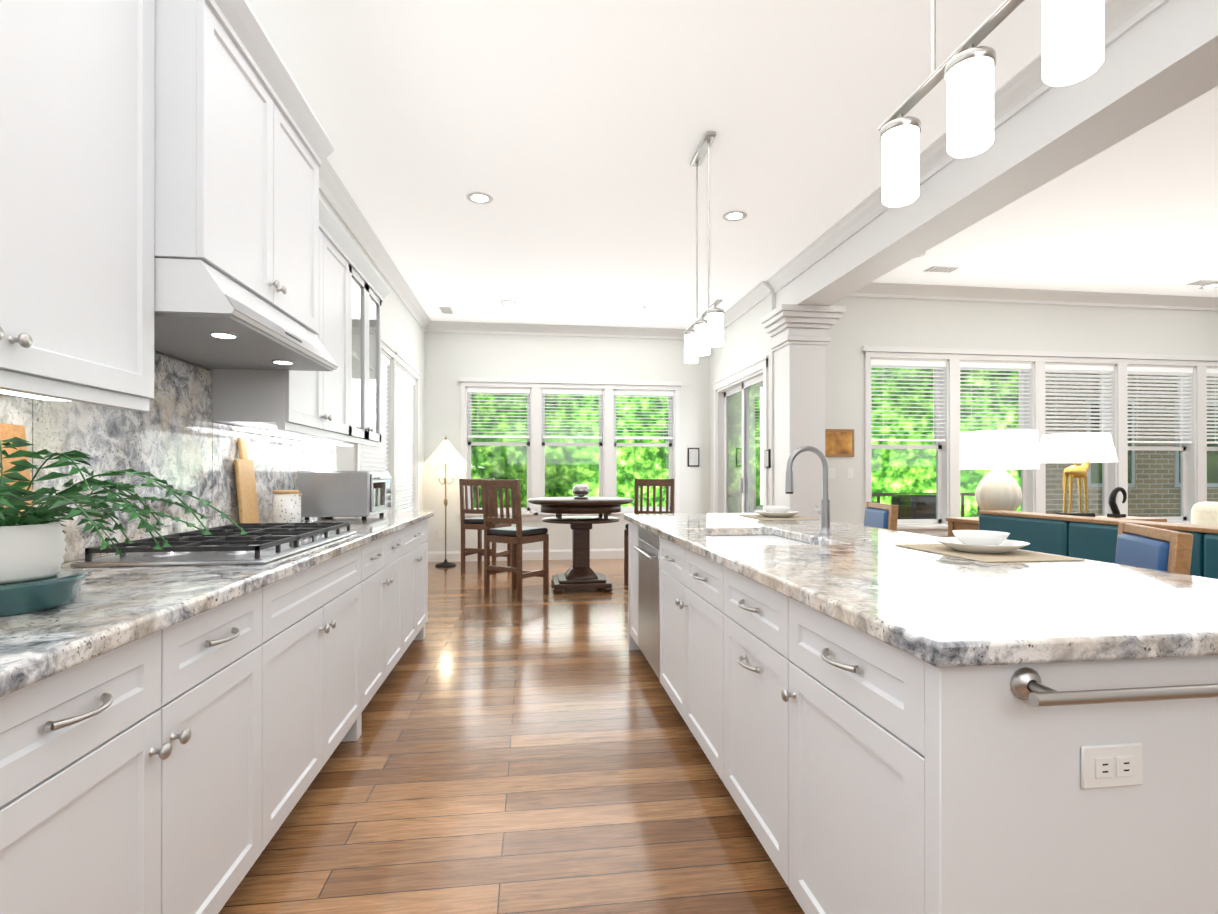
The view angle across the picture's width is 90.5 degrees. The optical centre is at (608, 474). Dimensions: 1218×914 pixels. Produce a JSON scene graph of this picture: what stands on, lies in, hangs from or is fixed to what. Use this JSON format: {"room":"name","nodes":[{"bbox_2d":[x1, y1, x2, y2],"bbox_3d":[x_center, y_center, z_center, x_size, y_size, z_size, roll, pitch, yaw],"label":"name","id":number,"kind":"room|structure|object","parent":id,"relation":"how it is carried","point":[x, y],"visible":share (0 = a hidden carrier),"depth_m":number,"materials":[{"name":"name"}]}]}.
{"room":"kitchen","nodes":[
{"label":"kitchen","id":0,"kind":"room"},
{"bbox_2d":[63,191,423,562],"bbox_3d":[-1.825,-0.446,2.311,0.150,3.260,11.900,0,0,-7],"label":"wall","id":1,"kind":"structure","parent":0,"point":[402,332],"depth_m":6.67,"materials":[{"name":"paint"}]},
{"bbox_2d":[0,0,163,403],"bbox_3d":[-1.429,-0.918,1.219,0.350,1.400,1.050,0,0,-7],"label":"upper cabinet","id":2,"kind":"object","parent":1,"relation":"attached to","point":[79,322],"depth_m":1.48,"materials":[{"name":"paint"}]},
{"bbox_2d":[0,394,335,536],"bbox_3d":[-1.571,0.016,1.070,0.030,0.500,6.716,0,0,-7],"label":"backsplash","id":3,"kind":"structure","parent":1,"relation":"attached to","point":[278,460],"depth_m":2.89,"materials":[{"name":"white stone"}]},
{"bbox_2d":[156,0,343,375],"bbox_3d":[-1.454,-0.983,2.239,0.562,1.015,0.980,0,0,-7],"label":"upper cabinet","id":4,"kind":"object","parent":1,"relation":"attached to","point":[161,161],"depth_m":2.02,"materials":[{"name":"paint"}]},
{"bbox_2d":[154,258,337,370],"bbox_3d":[-1.452,-0.545,2.238,0.566,0.172,0.970,0,0,-7],"label":"range hood","id":5,"kind":"object","parent":4,"relation":"attached to","point":[205,315],"depth_m":2.03,"materials":[{"name":"white metal"}]},
{"bbox_2d":[212,240,355,439],"bbox_3d":[-1.684,-0.794,3.191,0.350,1.121,0.968,0,0,-7],"label":"upper cabinet","id":6,"kind":"object","parent":1,"relation":"attached to","point":[295,405],"depth_m":2.96,"materials":[{"name":"paint"}]},
{"bbox_2d":[355,337,420,510],"bbox_3d":[-2.321,-0.328,6.356,0.215,1.940,2.830,0,0,-7],"label":"window","id":7,"kind":"structure","parent":1,"relation":"in","point":[395,454],"depth_m":6.77,"materials":[{"name":"paint"}]},
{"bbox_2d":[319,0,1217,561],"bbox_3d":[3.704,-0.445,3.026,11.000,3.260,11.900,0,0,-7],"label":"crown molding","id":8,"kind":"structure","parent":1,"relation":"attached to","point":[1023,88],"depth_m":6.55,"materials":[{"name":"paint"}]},
{"bbox_2d":[218,559,804,913],"bbox_3d":[3.654,1.245,3.016,11.500,0.120,12.300,0,0,-7],"label":"floor","id":9,"kind":"structure","parent":0,"point":[535,750],"depth_m":2.25,"materials":[{"name":"brown wood"}]},
{"bbox_2d":[0,589,271,913],"bbox_3d":[-1.244,0.744,1.205,0.650,0.875,0.940,0,0,-7],"label":"base cabinet","id":10,"kind":"object","parent":9,"relation":"on","point":[172,738],"depth_m":1.20,"materials":[{"name":"paint"}]},
{"bbox_2d":[0,511,433,700],"bbox_3d":[-1.212,0.287,1.116,0.691,0.040,6.716,0,0,-7],"label":"countertop","id":11,"kind":"structure","parent":10,"relation":"on","point":[115,609],"depth_m":1.28,"materials":[{"name":"white stone"}]},
{"bbox_2d":[0,423,34,515],"bbox_3d":[-1.574,0.066,1.516,0.063,0.399,0.300,0,0,-7],"label":"cutting board","id":12,"kind":"object","parent":11,"relation":"on","point":[8,431],"visible":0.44,"depth_m":1.61,"materials":[{"name":"orange wood"}]},
{"bbox_2d":[0,437,247,616],"bbox_3d":[-1.110,0.092,1.208,0.632,0.348,0.791,0,0,-7],"label":"potted plant","id":13,"kind":"object","parent":11,"relation":"on","point":[34,577],"visible":1,"depth_m":1.19,"materials":[{"name":"green plant"}]},
{"bbox_2d":[70,522,356,567],"bbox_3d":[-1.342,0.242,2.236,0.520,0.052,0.970,0,0,-7],"label":"cooktop","id":14,"kind":"object","parent":11,"relation":"in","point":[260,543],"visible":0.96,"depth_m":1.93,"materials":[{"name":"silver metal"}]},
{"bbox_2d":[234,439,258,522],"bbox_3d":[-1.761,0.048,2.933,0.057,0.439,0.170,0,0,-7],"label":"cutting board","id":15,"kind":"object","parent":11,"relation":"on","point":[246,489],"visible":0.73,"depth_m":2.91,"materials":[{"name":"brown wood"}]},
{"bbox_2d":[273,490,301,522],"bbox_3d":[-1.661,0.175,3.107,0.121,0.188,0.121,0,0,-13],"label":"canister","id":16,"kind":"object","parent":11,"relation":"on","point":[286,506],"visible":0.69,"depth_m":3.04,"materials":[{"name":"ceramic"}]},
{"bbox_2d":[298,471,391,519],"bbox_3d":[-1.609,0.126,3.770,0.453,0.290,0.500,0,0,-7],"label":"toaster oven","id":17,"kind":"object","parent":11,"relation":"on","point":[364,495],"visible":0.94,"depth_m":3.53,"materials":[{"name":"silver metal"}]},
{"bbox_2d":[272,545,367,837],"bbox_3d":[-1.369,0.746,2.172,0.650,0.875,1.010,0,0,-7],"label":"base cabinet","id":18,"kind":"object","parent":9,"relation":"on","point":[320,615],"depth_m":2.14,"materials":[{"name":"paint"}]},
{"bbox_2d":[364,529,403,708],"bbox_3d":[-1.490,0.748,3.108,0.650,0.875,0.879,0,0,-7],"label":"base cabinet","id":19,"kind":"object","parent":9,"relation":"on","point":[384,631],"depth_m":3.12,"materials":[{"name":"paint"}]},
{"bbox_2d":[404,517,429,651],"bbox_3d":[-1.603,0.750,3.981,0.650,0.875,0.881,0,0,-7],"label":"base cabinet","id":20,"kind":"object","parent":9,"relation":"on","point":[416,538],"depth_m":3.98,"materials":[{"name":"paint"}]},
{"bbox_2d":[424,436,466,566],"bbox_3d":[-2.125,0.345,7.867,0.550,1.700,0.550,0,0,-7],"label":"floor lamp","id":21,"kind":"object","parent":9,"relation":"on","point":[445,452],"visible":1,"depth_m":7.77,"materials":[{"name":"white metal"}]},
{"bbox_2d":[459,478,511,574],"bbox_3d":[-1.507,0.623,7.410,0.460,1.141,0.486,0,0,18],"label":"chair","id":22,"kind":"object","parent":9,"relation":"on","point":[475,523],"visible":0.73,"depth_m":7.25,"materials":[{"name":"brown wood"}]},
{"bbox_2d":[482,479,548,600],"bbox_3d":[-0.920,0.620,5.965,0.460,1.141,0.486,0,0,33],"label":"chair","id":23,"kind":"object","parent":9,"relation":"on","point":[518,535],"visible":1,"depth_m":5.83,"materials":[{"name":"brown wood"}]},
{"bbox_2d":[528,497,632,593],"bbox_3d":[-0.294,0.724,6.338,1.100,0.935,1.100,0,0,-7],"label":"dining table","id":24,"kind":"object","parent":9,"relation":"on","point":[579,573],"visible":0.98,"depth_m":6.12,"materials":[{"name":"brown wood"}]},
{"bbox_2d":[572,484,588,498],"bbox_3d":[-0.294,0.180,6.339,0.180,0.152,0.180,0,0,-7],"label":"orb","id":25,"kind":"object","parent":24,"relation":"on","point":[580,491],"visible":1,"depth_m":6.28,"materials":[{"name":"grey metal"}]},
{"bbox_2d":[624,479,674,584],"bbox_3d":[0.454,0.622,6.679,0.460,1.141,0.486,0,0,18],"label":"chair","id":26,"kind":"object","parent":9,"relation":"on","point":[654,483],"visible":0.46,"depth_m":6.85,"materials":[{"name":"brown wood"}]},
{"bbox_2d":[761,304,845,518],"bbox_3d":[1.989,-0.239,6.230,0.670,2.860,0.545,0,0,-7],"label":"column","id":27,"kind":"structure","parent":9,"relation":"on","point":[798,334],"depth_m":6.11,"materials":[{"name":"paint"}]},
{"bbox_2d":[864,502,897,530],"bbox_3d":[1.525,0.686,3.860,0.454,1.002,0.460,0,0,5],"label":"bar stool","id":28,"kind":"object","parent":9,"relation":"on","point":[876,515],"visible":0.17,"depth_m":3.74,"materials":[{"name":"blue fabric"}]},
{"bbox_2d":[624,518,1217,913],"bbox_3d":[0.841,0.747,2.576,1.094,0.875,3.232,0,0,-7],"label":"kitchen island","id":29,"kind":"object","parent":9,"relation":"on","point":[876,720],"depth_m":1.04,"materials":[{"name":"paint"}]},
{"bbox_2d":[624,514,1217,661],"bbox_3d":[0.858,0.290,2.616,1.110,0.040,3.220,0,0,-7],"label":"island countertop","id":30,"kind":"structure","parent":29,"relation":"on","point":[942,607],"depth_m":1.38,"materials":[{"name":"white stone"}]},
{"bbox_2d":[712,530,807,545],"bbox_3d":[0.659,0.404,2.671,0.470,0.212,0.760,0,0,-7],"label":"sink","id":31,"kind":"object","parent":30,"relation":"in","point":[762,537],"depth_m":2.88,"materials":[{"name":"white ceramic"}]},
{"bbox_2d":[740,506,819,519],"bbox_3d":[1.054,0.237,3.791,0.340,0.068,0.460,0,0,-7],"label":"place setting","id":32,"kind":"object","parent":30,"relation":"on","point":[770,512],"depth_m":3.72,"materials":[{"name":"ceramic"}]},
{"bbox_2d":[785,446,835,533],"bbox_3d":[0.891,0.071,2.758,0.219,0.397,0.153,0,0,-7],"label":"faucet","id":33,"kind":"object","parent":30,"relation":"on","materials":[{"name":"metal"}]},
{"bbox_2d":[895,530,1084,561],"bbox_3d":[1.276,0.233,2.075,0.340,0.068,0.460,0,0,-7],"label":"place setting","id":34,"kind":"object","parent":30,"relation":"on","point":[986,546],"depth_m":2.01,"materials":[{"name":"ceramic"}]},
{"bbox_2d":[946,516,1166,536],"bbox_3d":[4.170,0.800,5.655,1.900,0.780,0.440,0,0,-7],"label":"console table","id":35,"kind":"object","parent":9,"relation":"on","point":[963,523],"visible":0.19,"depth_m":5.59,"materials":[{"name":"brown wood"}]},
{"bbox_2d":[959,428,1038,510],"bbox_3d":[3.595,-0.011,5.582,0.620,0.840,0.620,0,0,-7],"label":"table lamp","id":36,"kind":"object","parent":35,"relation":"on","point":[997,451],"visible":0.85,"depth_m":5.41,"materials":[{"name":"beige ceramic"}]},
{"bbox_2d":[1039,432,1117,516],"bbox_3d":[4.388,0.017,5.685,0.620,0.785,0.620,0,0,-7],"label":"table lamp","id":37,"kind":"object","parent":35,"relation":"on","point":[1085,449],"visible":0.96,"depth_m":5.54,"materials":[{"name":"white fabric"}]},
{"bbox_2d":[1107,487,1126,516],"bbox_3d":[4.855,0.266,5.765,0.181,0.288,0.080,0,0,-7],"label":"sculpture","id":38,"kind":"object","parent":35,"relation":"on","point":[1114,508],"visible":1,"depth_m":5.75,"materials":[{"name":"black metal"}]},
{"bbox_2d":[979,510,1217,578],"bbox_3d":[3.850,0.743,3.022,0.990,0.885,4.580,0,0,-7],"label":"sofa","id":39,"kind":"object","parent":9,"relation":"on","point":[1089,538],"visible":0.35,"depth_m":4.12,"materials":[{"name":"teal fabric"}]},
{"bbox_2d":[1115,522,1192,574],"bbox_3d":[1.675,0.683,2.153,0.454,1.002,0.460,0,0,23],"label":"bar stool","id":40,"kind":"object","parent":9,"relation":"on","point":[1148,547],"visible":0.25,"depth_m":1.98,"materials":[{"name":"brown wood"}]},
{"bbox_2d":[1191,502,1217,525],"bbox_3d":[5.752,0.730,5.507,0.880,0.920,1.060,0,0,-27],"label":"armchair","id":41,"kind":"object","parent":9,"relation":"on","point":[1204,513],"visible":0.08,"depth_m":5.89,"materials":[{"name":"beige fabric"}]},
{"bbox_2d":[424,332,709,551],"bbox_3d":[-0.540,-0.434,8.552,4.000,3.260,0.150,0,0,-7],"label":"wall","id":42,"kind":"structure","parent":0,"point":[450,359],"depth_m":8.44,"materials":[{"name":"paint"}]},
{"bbox_2d":[438,530,442,537],"bbox_3d":[-2.295,0.815,8.242,0.070,0.114,0.010,0,0,-7],"label":"switch plate","id":43,"kind":"object","parent":42,"relation":"attached to","point":[440,532],"depth_m":8.24,"materials":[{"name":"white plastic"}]},
{"bbox_2d":[458,377,681,520],"bbox_3d":[-0.517,-0.339,8.527,3.120,1.970,0.215,0,0,-7],"label":"window","id":44,"kind":"structure","parent":42,"relation":"in","point":[535,391],"depth_m":8.52,"materials":[{"name":"paint"}]},
{"bbox_2d":[688,448,698,466],"label":"picture frames","id":45,"kind":"object","parent":42,"relation":"attached to","point":[693,453],"depth_m":8.68,"materials":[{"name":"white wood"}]},
{"bbox_2d":[247,0,1217,328],"bbox_3d":[3.654,-2.135,3.023,11.500,0.120,12.300,0,0,-7],"label":"ceiling","id":46,"kind":"structure","parent":0,"point":[567,136],"depth_m":3.90,"materials":[{"name":"paint"}]},
{"bbox_2d":[439,307,453,313],"bbox_3d":[-2.047,-2.061,7.608,0.150,0.009,0.300,0,0,-7],"label":"ceiling vent","id":47,"kind":"object","parent":46,"relation":"in","point":[448,310],"depth_m":7.60,"materials":[{"name":"metal"}]},
{"bbox_2d":[466,192,492,203],"bbox_3d":[-0.970,-2.068,4.530,0.195,0.008,0.195,0,0,38],"label":"recessed light","id":48,"kind":"object","parent":46,"relation":"in","point":[482,198],"depth_m":4.53,"materials":[{"name":"paint"}]},
{"bbox_2d":[500,300,515,304],"bbox_3d":[-1.213,-2.063,7.272,0.195,0.008,0.195,0,0,38],"label":"recessed light","id":49,"kind":"object","parent":46,"relation":"in","point":[505,302],"depth_m":7.26,"materials":[{"name":"paint"}]},
{"bbox_2d":[684,131,724,363],"bbox_3d":[0.595,-1.416,3.836,0.104,1.315,0.710,0,0,-7],"label":"pendant light","id":50,"kind":"object","parent":46,"relation":"hanging from","point":[703,337],"visible":1,"depth_m":3.79,"materials":[{"name":"white glass"}]},
{"bbox_2d":[722,211,746,221],"bbox_3d":[1.007,-2.067,4.843,0.195,0.008,0.195,0,0,38],"label":"recessed light","id":51,"kind":"object","parent":46,"relation":"in","point":[729,216],"depth_m":4.84,"materials":[{"name":"paint"}]},
{"bbox_2d":[923,266,959,272],"bbox_3d":[3.351,-2.064,6.097,0.300,0.009,0.150,0,0,-7],"label":"ceiling vent","id":52,"kind":"object","parent":46,"relation":"in","point":[942,269],"depth_m":6.09,"materials":[{"name":"metal"}]},
{"bbox_2d":[877,0,1103,206],"bbox_3d":[0.847,-1.420,1.418,0.104,1.315,0.710,0,0,-7],"label":"pendant light","id":53,"kind":"object","parent":46,"relation":"hanging from","point":[1072,41],"visible":1,"depth_m":1.38,"materials":[{"name":"white glass"}]},
{"bbox_2d":[775,0,1217,307],"bbox_3d":[2.571,-1.877,1.733,0.340,0.400,9.620,0,0,-7],"label":"beam","id":54,"kind":"structure","parent":46,"relation":"attached to","point":[1159,63],"depth_m":3.16,"materials":[{"name":"paint"}]},
{"bbox_2d":[1186,280,1217,285],"bbox_3d":[6.440,-2.063,6.528,0.300,0.009,0.150,0,0,-7],"label":"ceiling vent","id":55,"kind":"object","parent":46,"relation":"in","point":[1201,282],"depth_m":6.52,"materials":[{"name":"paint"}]},
{"bbox_2d":[1199,284,1217,288],"bbox_3d":[6.607,-2.064,6.632,0.195,0.008,0.195,0,0,38],"label":"recessed light","id":56,"kind":"object","parent":46,"relation":"in","point":[1212,286],"depth_m":6.66,"materials":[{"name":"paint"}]},
{"bbox_2d":[709,289,774,512],"bbox_3d":[1.674,-0.436,7.614,0.150,3.260,2.280,0,0,-7],"label":"wall","id":57,"kind":"structure","parent":0,"point":[747,339],"depth_m":7.20,"materials":[{"name":"paint"}]},
{"bbox_2d":[712,356,768,512],"bbox_3d":[1.665,-0.046,7.541,0.185,2.480,1.960,0,0,-7],"label":"sliding door","id":58,"kind":"structure","parent":57,"relation":"attached to","point":[740,434],"depth_m":7.55,"materials":[{"name":"paint"}]},
{"bbox_2d":[764,449,770,467],"label":"picture frames","id":59,"kind":"object","parent":57,"relation":"attached to","point":[767,459],"depth_m":6.54,"materials":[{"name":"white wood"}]},
{"bbox_2d":[825,296,1217,536],"bbox_3d":[5.281,-0.437,7.006,6.850,3.260,0.150,0,0,-7],"label":"wall","id":60,"kind":"structure","parent":0,"point":[873,321],"depth_m":6.76,"materials":[{"name":"paint"}]},
{"bbox_2d":[828,468,834,478],"bbox_3d":[2.401,-0.008,6.552,0.116,0.114,0.010,0,0,-7],"label":"switch plate","id":61,"kind":"object","parent":60,"relation":"attached to","point":[831,473],"depth_m":6.55,"materials":[{"name":"white plastic"}]},
{"bbox_2d":[825,429,853,456],"label":"picture frames","id":62,"kind":"object","parent":60,"relation":"attached to","point":[839,442],"depth_m":6.55,"materials":[{"name":"brown wood"}]},
{"bbox_2d":[847,468,852,478],"bbox_3d":[2.629,-0.008,6.582,0.070,0.114,0.010,0,0,-7],"label":"switch plate","id":63,"kind":"object","parent":60,"relation":"attached to","point":[849,470],"depth_m":6.58,"materials":[{"name":"white plastic"}]},
{"bbox_2d":[862,346,1217,535],"bbox_3d":[5.419,-0.357,6.996,5.360,2.080,0.215,0,0,-7],"label":"window","id":64,"kind":"structure","parent":60,"relation":"in","point":[1112,370],"depth_m":6.94,"materials":[{"name":"paint"}]},
{"label":"outside","id":65,"kind":"structure","parent":0,"visible":0},
{"bbox_2d":[872,493,980,516],"bbox_3d":[5.126,0.826,8.400,6.800,1.060,2.600,0,0,-7],"label":"railing","id":66,"kind":"object","parent":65,"point":[962,502],"depth_m":9.69,"materials":[{"name":"brown wood"}]},
{"bbox_2d":[891,494,935,518],"bbox_3d":[3.920,0.752,7.589,0.540,1.000,0.480,0,0,-7],"label":"outdoor grill","id":67,"kind":"object","parent":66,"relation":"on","point":[911,500],"depth_m":7.35,"materials":[{"name":"black metal"}]},
{"bbox_2d":[1045,372,1217,516],"bbox_3d":[8.853,-0.334,9.288,5.180,3.178,0.260,0,0,-7],"label":"brick wall","id":68,"kind":"structure","parent":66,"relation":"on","point":[1094,507],"depth_m":9.07,"materials":[{"name":"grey brick"}]}
]}

